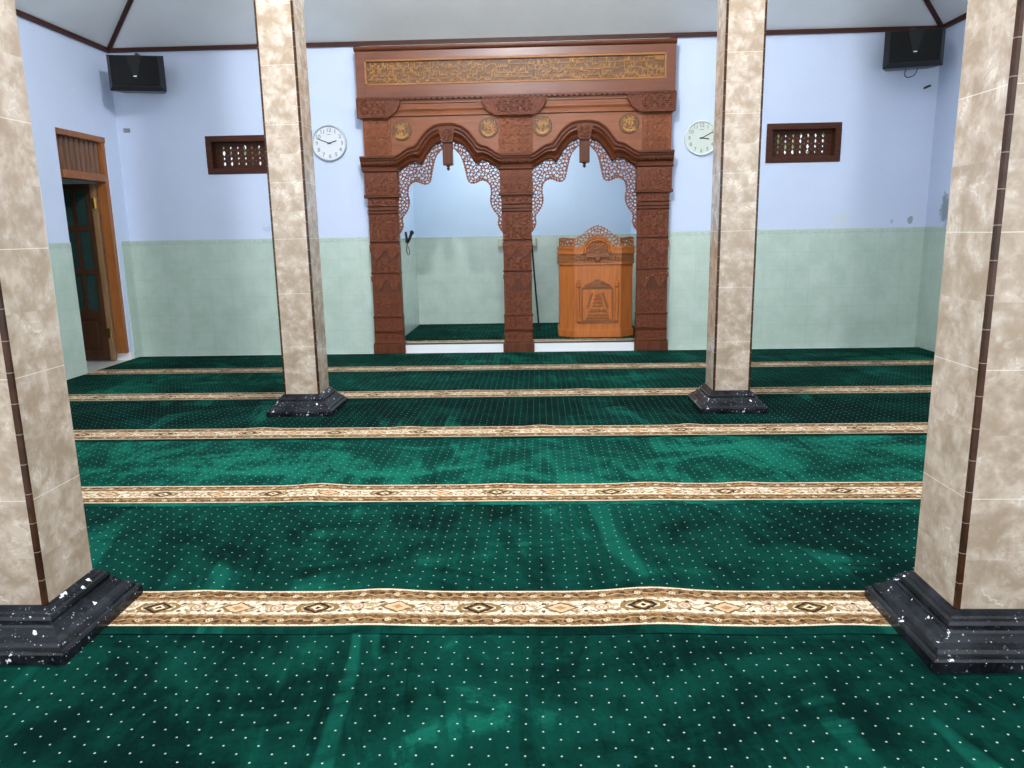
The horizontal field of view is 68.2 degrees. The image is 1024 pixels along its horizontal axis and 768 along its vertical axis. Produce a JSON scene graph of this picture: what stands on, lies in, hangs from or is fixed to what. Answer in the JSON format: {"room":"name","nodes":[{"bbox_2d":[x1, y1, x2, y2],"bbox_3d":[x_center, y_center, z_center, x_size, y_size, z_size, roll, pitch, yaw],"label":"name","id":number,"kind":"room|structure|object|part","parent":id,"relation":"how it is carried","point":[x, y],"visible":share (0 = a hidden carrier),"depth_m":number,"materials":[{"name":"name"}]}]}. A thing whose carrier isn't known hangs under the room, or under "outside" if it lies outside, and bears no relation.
{"room":"mosque","nodes":[
{"label":"mosque","id":0,"kind":"room"},
{"bbox_2d":[61,178,94,183],"bbox_3d":[-5.689,-1.557,7.484,2.600,2.912,4.500,-1,11,2],"label":"wall","id":1,"kind":"structure","parent":0,"point":[64,181],"depth_m":9.47,"materials":[{"name":"grey paint"}]},
{"bbox_2d":[16,15,142,379],"bbox_3d":[-4.424,-1.079,4.025,0.168,3.302,8.918,-1,11,2],"label":"wall","id":2,"kind":"structure","parent":0,"point":[67,78],"depth_m":7.23,"materials":[{"name":"blue paint"}]},
{"bbox_2d":[39,180,59,328],"bbox_3d":[-4.231,-1.181,6.903,0.020,1.370,0.020,-1,11,2],"label":"conduit","id":3,"kind":"object","parent":2,"relation":"attached to","point":[39,180],"visible":0.12,"depth_m":6.90,"materials":[{"name":"white plastic"}]},
{"bbox_2d":[15,8,108,52],"bbox_3d":[-4.361,-2.616,3.629,0.035,0.040,8.758,-1,11,2],"label":"trim","id":4,"kind":"structure","parent":2,"relation":"attached to","point":[19,13],"depth_m":7.08,"materials":[{"name":"red wood"}]},
{"bbox_2d":[55,127,128,360],"bbox_3d":[-4.652,-1.323,7.687,0.867,2.337,0.830,-1,11,2],"label":"door","id":5,"kind":"structure","parent":2,"relation":"in","point":[82,156],"depth_m":7.99,"materials":[{"name":"brown wood"}]},
{"bbox_3d":[-4.654,-1.843,7.921,0.121,0.360,0.006,-1,11,2],"label":"pane","id":6,"kind":"part","parent":5,"relation":"part of","materials":[{"name":"teal glass"}]},
{"bbox_3d":[-4.646,-1.417,8.007,0.121,0.400,0.006,-1,11,2],"label":"pane","id":7,"kind":"part","parent":5,"relation":"part of","materials":[{"name":"teal glass"}]},
{"bbox_3d":[-4.638,-0.981,8.095,0.121,0.380,0.006,-1,11,2],"label":"pane","id":8,"kind":"part","parent":5,"relation":"part of","materials":[{"name":"teal glass"}]},
{"bbox_3d":[-4.498,-1.845,7.915,0.121,0.360,0.006,-1,11,2],"label":"pane","id":9,"kind":"part","parent":5,"relation":"part of","materials":[{"name":"teal glass"}]},
{"bbox_3d":[-4.490,-1.419,8.001,0.121,0.400,0.006,-1,11,2],"label":"pane","id":10,"kind":"part","parent":5,"relation":"part of","materials":[{"name":"teal glass"}]},
{"bbox_3d":[-4.482,-0.983,8.089,0.121,0.380,0.006,-1,11,2],"label":"pane","id":11,"kind":"part","parent":5,"relation":"part of","materials":[{"name":"teal glass"}]},
{"bbox_2d":[369,244,399,259],"bbox_3d":[-1.365,-1.413,8.111,0.321,0.165,0.029,-1,11,2],"label":"carved panel","id":12,"kind":"object","parent":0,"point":[378,251],"depth_m":8.10,"materials":[{"name":"brown wood"}]},
{"bbox_2d":[371,276,400,290],"bbox_3d":[-1.359,-1.085,8.178,0.321,0.155,0.029,-1,11,2],"label":"carved panel","id":13,"kind":"object","parent":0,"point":[379,283],"depth_m":8.17,"materials":[{"name":"brown wood"}]},
{"bbox_2d":[399,164,419,335],"bbox_3d":[-1.370,-1.872,9.033,0.168,2.762,1.692,-1,11,2],"label":"wall","id":14,"kind":"structure","parent":0,"point":[409,262],"depth_m":9.40,"materials":[{"name":"blue paint"}]},
{"bbox_2d":[405,230,413,254],"bbox_3d":[-1.234,-1.705,9.140,0.113,0.300,0.060,-1,11,2],"label":"microphone","id":15,"kind":"object","parent":14,"relation":"attached to","point":[408,239],"visible":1,"depth_m":9.11,"materials":[{"name":"black plastic"}]},
{"bbox_2d":[86,347,883,372],"bbox_3d":[-1.552,0.668,3.711,11.973,0.100,13.900,-1,11,2],"label":"floor","id":16,"kind":"structure","parent":0,"point":[92,366],"depth_m":8.22,"materials":[{"name":"tile"}]},
{"bbox_2d":[0,0,142,665],"bbox_3d":[-1.665,-1.406,2.145,0.480,4.590,0.480,-1,11,2],"label":"tiled pillar","id":17,"kind":"structure","parent":16,"relation":"on","point":[53,602],"depth_m":2.40,"materials":[{"name":"beige tile"}]},
{"bbox_2d":[253,0,347,416],"bbox_3d":[-1.586,-2.038,5.298,0.480,4.575,0.480,-1,11,2],"label":"tiled pillar","id":18,"kind":"structure","parent":16,"relation":"on","point":[279,24],"depth_m":5.35,"materials":[{"name":"beige tile"}]},
{"bbox_2d":[67,366,932,401],"bbox_3d":[0.052,-0.008,6.603,8.523,0.017,1.194,-1,11,2],"label":"carpet","id":19,"kind":"object","parent":16,"relation":"on","point":[875,379],"visible":0.75,"depth_m":6.56,"materials":[{"name":"green carpet"}]},
{"bbox_2d":[70,394,930,441],"bbox_3d":[0.012,0.230,5.427,8.523,0.019,1.194,-1,11,2],"label":"carpet","id":20,"kind":"object","parent":16,"relation":"on","point":[854,414],"visible":0.87,"depth_m":5.32,"materials":[{"name":"green carpet"}]},
{"bbox_2d":[75,435,926,506],"bbox_3d":[-0.028,0.467,4.251,8.523,0.022,1.194,-1,11,2],"label":"carpet","id":21,"kind":"object","parent":16,"relation":"on","point":[887,468],"visible":0.88,"depth_m":4.17,"materials":[{"name":"green carpet"}]},
{"bbox_2d":[84,503,920,635],"bbox_3d":[-0.068,0.703,3.075,8.523,0.027,1.194,-1,11,2],"label":"carpet","id":22,"kind":"object","parent":16,"relation":"on","point":[703,569],"visible":0.81,"depth_m":2.98,"materials":[{"name":"green carpet"}]},
{"bbox_2d":[81,347,934,375],"bbox_3d":[0.091,-0.235,7.741,8.523,0.010,1.117,-1,11,2],"label":"carpet","id":23,"kind":"object","parent":16,"relation":"on","point":[886,356],"visible":0.81,"depth_m":7.68,"materials":[{"name":"green carpet"}]},
{"bbox_2d":[353,38,677,353],"bbox_3d":[0.051,-1.914,7.986,3.273,3.185,0.190,-1,11,2],"label":"archway","id":24,"kind":"object","parent":23,"relation":"on","point":[515,108],"visible":1,"depth_m":7.81,"materials":[{"name":"brown wood"}]},
{"bbox_3d":[-1.401,-2.572,7.878,0.285,0.400,0.017,-1,11,2],"label":"spandrel panel","id":25,"kind":"part","parent":24,"relation":"part of","materials":[{"name":"brown wood"}]},
{"bbox_3d":[-1.374,-1.928,8.021,0.289,0.078,0.018,-1,11,2],"label":"carved panel","id":26,"kind":"part","parent":24,"relation":"part of","materials":[{"name":"brown wood"}]},
{"bbox_3d":[-1.369,-1.664,8.075,0.289,0.278,0.018,-1,11,2],"label":"carved panel","id":27,"kind":"part","parent":24,"relation":"part of","materials":[{"name":"brown wood"}]},
{"bbox_3d":[-1.362,-1.272,8.154,0.289,0.138,0.018,-1,11,2],"label":"carved panel","id":28,"kind":"part","parent":24,"relation":"part of","materials":[{"name":"brown wood"}]},
{"bbox_3d":[-1.354,-0.863,8.237,0.289,0.253,0.018,-1,11,2],"label":"carved panel","id":29,"kind":"part","parent":24,"relation":"part of","materials":[{"name":"brown wood"}]},
{"bbox_3d":[-1.351,-0.655,8.277,0.289,0.140,0.018,-1,11,2],"label":"carved panel","id":30,"kind":"part","parent":24,"relation":"part of","materials":[{"name":"brown wood"}]},
{"bbox_3d":[-1.348,-0.503,8.307,0.289,0.110,0.018,-1,11,2],"label":"carved panel","id":31,"kind":"part","parent":24,"relation":"part of","materials":[{"name":"brown wood"}]},
{"bbox_3d":[-0.670,-2.469,7.898,1.110,0.470,0.190,-1,11,2],"label":"arch moulding","id":32,"kind":"part","parent":24,"relation":"part of","materials":[{"name":"brown wood"}]},
{"bbox_2d":[442,142,453,170],"bbox_3d":[-0.669,-2.386,7.903,0.104,0.302,0.084,-1,11,2],"label":"pendant","id":33,"kind":"object","parent":24,"relation":"attached to","point":[447,147],"depth_m":7.86,"materials":[{"name":"brown wood"}]},
{"bbox_3d":[0.037,-2.869,7.814,3.220,0.170,0.148,-1,11,2],"label":"frieze moulding","id":34,"kind":"part","parent":24,"relation":"part of","materials":[{"name":"brown wood"}]},
{"bbox_3d":[0.024,-3.430,7.689,3.264,0.045,0.170,-1,11,2],"label":"cornice","id":35,"kind":"part","parent":24,"relation":"part of","materials":[{"name":"brown wood"}]},
{"bbox_3d":[0.036,-2.588,7.826,0.360,0.400,0.017,-1,11,2],"label":"spandrel panel","id":36,"kind":"part","parent":24,"relation":"part of","materials":[{"name":"brown wood"}]},
{"bbox_3d":[0.026,-3.197,7.685,3.068,0.251,0.033,-1,11,2],"label":"panel frame","id":37,"kind":"part","parent":24,"relation":"part of","materials":[{"name":"brown wood"}]},
{"bbox_3d":[0.032,-2.953,7.781,3.264,0.032,0.180,-1,11,2],"label":"dentil cornice","id":38,"kind":"part","parent":24,"relation":"part of","materials":[{"name":"brown wood"}]},
{"bbox_3d":[0.048,-1.944,7.970,0.280,0.078,0.018,-1,11,2],"label":"carved panel","id":39,"kind":"part","parent":24,"relation":"part of","materials":[{"name":"brown wood"}]},
{"bbox_3d":[0.053,-1.679,8.023,0.280,0.278,0.018,-1,11,2],"label":"carved panel","id":40,"kind":"part","parent":24,"relation":"part of","materials":[{"name":"brown wood"}]},
{"bbox_3d":[0.060,-1.287,8.102,0.280,0.138,0.018,-1,11,2],"label":"carved panel","id":41,"kind":"part","parent":24,"relation":"part of","materials":[{"name":"brown wood"}]},
{"bbox_3d":[0.067,-0.878,8.185,0.280,0.253,0.018,-1,11,2],"label":"carved panel","id":42,"kind":"part","parent":24,"relation":"part of","materials":[{"name":"brown wood"}]},
{"bbox_3d":[0.071,-0.670,8.225,0.280,0.140,0.018,-1,11,2],"label":"carved panel","id":43,"kind":"part","parent":24,"relation":"part of","materials":[{"name":"brown wood"}]},
{"bbox_3d":[0.074,-0.518,8.256,0.280,0.110,0.018,-1,11,2],"label":"carved panel","id":44,"kind":"part","parent":24,"relation":"part of","materials":[{"name":"brown wood"}]},
{"bbox_2d":[579,139,589,167],"bbox_3d":[0.752,-2.401,7.852,0.104,0.302,0.084,-1,11,2],"label":"pendant","id":45,"kind":"object","parent":24,"relation":"attached to","point":[584,144],"depth_m":7.81,"materials":[{"name":"brown wood"}]},
{"bbox_3d":[0.751,-2.485,7.846,1.110,0.470,0.190,-1,11,2],"label":"arch moulding","id":46,"kind":"part","parent":24,"relation":"part of","materials":[{"name":"brown wood"}]},
{"bbox_3d":[1.509,-0.534,8.204,0.302,0.110,0.018,-1,11,2],"label":"carved panel","id":47,"kind":"part","parent":24,"relation":"part of","materials":[{"name":"brown wood"}]},
{"bbox_3d":[1.502,-0.893,8.133,0.302,0.253,0.018,-1,11,2],"label":"carved panel","id":48,"kind":"part","parent":24,"relation":"part of","materials":[{"name":"brown wood"}]},
{"bbox_3d":[1.506,-0.686,8.173,0.302,0.140,0.018,-1,11,2],"label":"carved panel","id":49,"kind":"part","parent":24,"relation":"part of","materials":[{"name":"brown wood"}]},
{"bbox_3d":[1.495,-1.303,8.050,0.302,0.138,0.018,-1,11,2],"label":"carved panel","id":50,"kind":"part","parent":24,"relation":"part of","materials":[{"name":"brown wood"}]},
{"bbox_3d":[1.483,-1.959,7.918,0.302,0.078,0.018,-1,11,2],"label":"carved panel","id":51,"kind":"part","parent":24,"relation":"part of","materials":[{"name":"brown wood"}]},
{"bbox_3d":[1.488,-1.695,7.971,0.302,0.278,0.018,-1,11,2],"label":"carved panel","id":52,"kind":"part","parent":24,"relation":"part of","materials":[{"name":"brown wood"}]},
{"bbox_3d":[1.487,-2.604,7.773,0.295,0.400,0.017,-1,11,2],"label":"spandrel panel","id":53,"kind":"part","parent":24,"relation":"part of","materials":[{"name":"brown wood"}]},
{"bbox_2d":[0,634,1023,767],"bbox_3d":[-0.108,0.946,1.901,8.523,0.016,1.194,-1,11,2],"label":"carpet","id":54,"kind":"object","parent":16,"relation":"on","point":[345,700],"visible":0.97,"depth_m":2.11,"materials":[{"name":"green carpet"}]},
{"bbox_2d":[687,0,768,413],"bbox_3d":[1.549,-2.063,5.159,0.480,4.568,0.480,-1,11,2],"label":"tiled pillar","id":55,"kind":"structure","parent":16,"relation":"on","point":[741,25],"depth_m":5.22,"materials":[{"name":"beige stone"}]},
{"bbox_2d":[864,0,1023,672],"bbox_3d":[1.449,-1.422,2.008,0.480,4.564,0.480,-1,11,2],"label":"tiled pillar","id":56,"kind":"structure","parent":16,"relation":"on","point":[960,609],"depth_m":2.23,"materials":[{"name":"beige stone"}]},
{"bbox_2d":[14,0,967,47],"bbox_3d":[-0.116,-3.772,3.250,8.573,2.250,8.758,-1,11,2],"label":"ceiling","id":57,"kind":"structure","parent":0,"point":[148,23],"depth_m":7.45,"materials":[{"name":"white paint"}]},
{"bbox_2d":[923,0,942,27],"bbox_3d":[2.096,-4.210,5.363,6.064,2.249,0.048,-11,15,-42],"label":"trim","id":58,"kind":"structure","parent":57,"relation":"attached to","point":[928,3],"depth_m":7.38,"materials":[{"name":"red wood"}]},
{"bbox_2d":[503,242,531,256],"bbox_3d":[0.057,-1.429,8.060,0.312,0.165,0.029,-1,11,2],"label":"carved panel","id":59,"kind":"object","parent":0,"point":[510,249],"depth_m":8.05,"materials":[{"name":"brown wood"}]},
{"bbox_2d":[503,274,531,288],"bbox_3d":[0.063,-1.101,8.126,0.312,0.155,0.029,-1,11,2],"label":"carved panel","id":60,"kind":"object","parent":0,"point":[511,281],"depth_m":8.12,"materials":[{"name":"brown wood"}]},
{"bbox_2d":[406,342,633,352],"bbox_3d":[0.127,-0.572,9.188,2.800,0.100,1.805,-1,11,2],"label":"step","id":61,"kind":"structure","parent":0,"point":[584,346],"depth_m":8.30,"materials":[{"name":"white tile"}]},
{"bbox_2d":[405,322,634,344],"bbox_3d":[0.126,-0.629,9.184,2.776,0.012,1.770,-1,11,2],"label":"carpet","id":62,"kind":"object","parent":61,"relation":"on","point":[486,333],"visible":0.67,"depth_m":8.89,"materials":[{"name":"green carpet"}]},
{"bbox_2d":[531,233,539,329],"bbox_3d":[0.264,-1.163,8.724,0.029,1.197,0.938,0,12,7],"label":"staff","id":63,"kind":"object","parent":62,"relation":"on","point":[531,233],"visible":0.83,"depth_m":8.75,"materials":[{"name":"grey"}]},
{"bbox_2d":[556,225,635,336],"bbox_3d":[0.961,-1.197,8.736,0.883,1.246,0.646,-1,11,2],"label":"pulpit","id":64,"kind":"object","parent":62,"relation":"on","point":[596,276],"visible":1,"depth_m":8.50,"materials":[{"name":"orange wood"}]},
{"bbox_3d":[0.972,-0.635,8.876,0.855,0.088,0.594,-1,11,2],"label":"skirting","id":65,"kind":"part","parent":64,"relation":"part of","materials":[{"name":"orange wood"}]},
{"bbox_3d":[0.956,-1.486,8.697,0.883,0.197,0.608,-1,11,2],"label":"cornice","id":66,"kind":"part","parent":64,"relation":"part of","materials":[{"name":"orange wood"}]},
{"bbox_3d":[0.961,-0.897,8.529,0.338,0.360,0.015,-1,11,2],"label":"emblem panel","id":67,"kind":"part","parent":64,"relation":"part of","materials":[{"name":"orange wood"}]},
{"bbox_3d":[0.961,-0.895,8.520,0.352,0.374,0.009,-1,11,2],"label":"emblem frame","id":68,"kind":"part","parent":64,"relation":"part of","materials":[{"name":"orange wood"}]},
{"bbox_2d":[582,237,612,252],"bbox_3d":[0.950,-1.544,8.380,0.340,0.173,0.086,-1,11,2],"label":"carved ornament","id":69,"kind":"object","parent":64,"relation":"attached to","point":[593,244],"depth_m":8.37,"materials":[{"name":"orange wood"}]},
{"bbox_3d":[0.949,-1.635,8.385,0.532,0.247,0.024,-1,11,2],"label":"crown","id":70,"kind":"part","parent":64,"relation":"part of","materials":[{"name":"brown wood"}]},
{"bbox_3d":[0.951,-1.466,8.401,0.490,0.229,0.056,-1,11,2],"label":"arch panel","id":71,"kind":"part","parent":64,"relation":"part of","materials":[{"name":"orange wood"}]},
{"bbox_2d":[412,140,631,323],"bbox_3d":[0.136,-2.071,9.883,3.120,2.762,0.168,-1,11,2],"label":"wall","id":72,"kind":"structure","parent":0,"point":[460,261],"depth_m":9.83,"materials":[{"name":"blue paint"}]},
{"bbox_2d":[498,238,535,246],"bbox_3d":[0.069,-1.839,9.821,0.495,0.110,0.054,-1,11,2],"label":"wall box","id":73,"kind":"object","parent":72,"relation":"attached to","point":[500,241],"visible":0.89,"depth_m":9.80,"materials":[{"name":"grey plastic"}]},
{"bbox_2d":[108,32,938,355],"bbox_3d":[0.082,-1.996,8.152,8.893,3.302,0.168,-1,11,2],"label":"wall","id":74,"kind":"structure","parent":0,"point":[839,247],"depth_m":8.08,"materials":[{"name":"blue paint"}]},
{"bbox_2d":[107,0,133,50],"bbox_3d":[-2.177,-4.164,5.519,0.044,2.246,6.063,-11,15,-42],"label":"trim","id":75,"kind":"structure","parent":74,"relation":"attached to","point":[127,7],"depth_m":7.52,"materials":[{"name":"red wood"}]},
{"bbox_2d":[106,53,166,93],"bbox_3d":[-3.787,-3.159,7.730,0.530,0.373,0.496,-3,12,-11],"label":"loudspeaker","id":76,"kind":"object","parent":74,"relation":"attached to","point":[136,73],"visible":1,"depth_m":7.52,"materials":[{"name":"black plastic"}]},
{"bbox_2d":[109,55,159,85],"bbox_3d":[-3.744,-3.111,7.514,0.446,0.279,0.022,-3,12,-11],"label":"grille","id":77,"kind":"object","parent":76,"relation":"attached to","point":[124,70],"depth_m":7.50,"materials":[{"name":"black fabric"}]},
{"bbox_2d":[205,135,266,174],"bbox_3d":[-2.882,-2.464,8.156,0.767,0.395,0.172,-1,11,2],"label":"window","id":78,"kind":"structure","parent":74,"relation":"in","point":[214,145],"depth_m":8.15,"materials":[{"name":"brown wood"}]},
{"bbox_2d":[312,125,346,161],"bbox_3d":[-1.935,-2.550,8.013,0.372,0.372,0.034,-1,11,2],"label":"wall clock","id":79,"kind":"object","parent":74,"relation":"attached to","point":[329,142],"visible":0.99,"depth_m":8.01,"materials":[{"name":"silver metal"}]},
{"bbox_2d":[109,25,938,52],"bbox_3d":[0.050,-3.528,7.747,8.573,0.040,0.035,-1,11,2],"label":"trim","id":80,"kind":"structure","parent":74,"relation":"attached to","point":[899,28],"depth_m":7.73,"materials":[{"name":"red wood"}]},
{"bbox_2d":[684,120,713,155],"bbox_3d":[1.974,-2.561,7.878,0.352,0.352,0.034,-1,11,2],"label":"wall clock","id":81,"kind":"object","parent":74,"relation":"attached to","point":[699,136],"visible":0.88,"depth_m":7.88,"materials":[{"name":"white plastic"}]},
{"bbox_2d":[765,122,841,162],"bbox_3d":[3.034,-2.524,7.942,0.767,0.394,0.172,-1,11,2],"label":"window","id":82,"kind":"structure","parent":74,"relation":"in","point":[832,131],"depth_m":7.92,"materials":[{"name":"brown wood"}]},
{"bbox_2d":[882,27,945,77],"bbox_3d":[3.913,-3.245,7.449,0.530,0.444,0.496,2,12,15],"label":"loudspeaker","id":83,"kind":"object","parent":74,"relation":"attached to","point":[913,49],"visible":1,"depth_m":7.24,"materials":[{"name":"black plastic"}]},
{"bbox_2d":[889,28,942,62],"bbox_3d":[3.855,-3.231,7.231,0.446,0.279,0.022,2,12,15],"label":"grille","id":84,"kind":"object","parent":83,"relation":"attached to","point":[919,45],"depth_m":7.22,"materials":[{"name":"black fabric"}]},
{"bbox_2d":[630,166,635,325],"bbox_3d":[1.580,-1.904,8.926,0.168,2.762,1.692,-1,11,2],"label":"wall","id":85,"kind":"structure","parent":0,"point":[633,231],"depth_m":9.43,"materials":[{"name":"blue paint"}]},
{"bbox_2d":[636,272,667,286],"bbox_3d":[1.498,-1.116,8.074,0.334,0.155,0.029,-1,11,2],"label":"carved panel","id":86,"kind":"object","parent":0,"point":[644,279],"depth_m":8.07,"materials":[{"name":"brown wood"}]},
{"bbox_2d":[637,239,668,254],"bbox_3d":[1.492,-1.444,8.008,0.334,0.165,0.029,-1,11,2],"label":"carved panel","id":87,"kind":"object","parent":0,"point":[644,246],"depth_m":8.00,"materials":[{"name":"brown wood"}]},
{"bbox_2d":[914,19,965,351],"bbox_3d":[4.295,-1.174,3.708,0.168,3.302,8.918,-1,11,2],"label":"wall","id":88,"kind":"structure","parent":0,"point":[949,78],"depth_m":7.71,"materials":[{"name":"blue paint"}]},
{"bbox_2d":[942,13,966,28],"bbox_3d":[4.170,-2.708,3.320,0.035,0.040,8.758,-1,11,2],"label":"trim","id":89,"kind":"structure","parent":88,"relation":"attached to","point":[962,17],"depth_m":7.33,"materials":[{"name":"red wood"}]},
{"bbox_3d":[0.193,0.450,5.189,60.000,0.118,70.000,-1,11,2],"label":"ground","id":90,"kind":"structure","parent":0,"visible":0},
{"bbox_2d":[777,133,823,153],"bbox_3d":[3.679,-2.854,10.252,2.907,4.229,1.158,-1,11,2],"label":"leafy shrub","id":91,"kind":"object","parent":90,"relation":"on","point":[800,133],"visible":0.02,"depth_m":10.12,"materials":[{"name":"green plant"}]}
]}

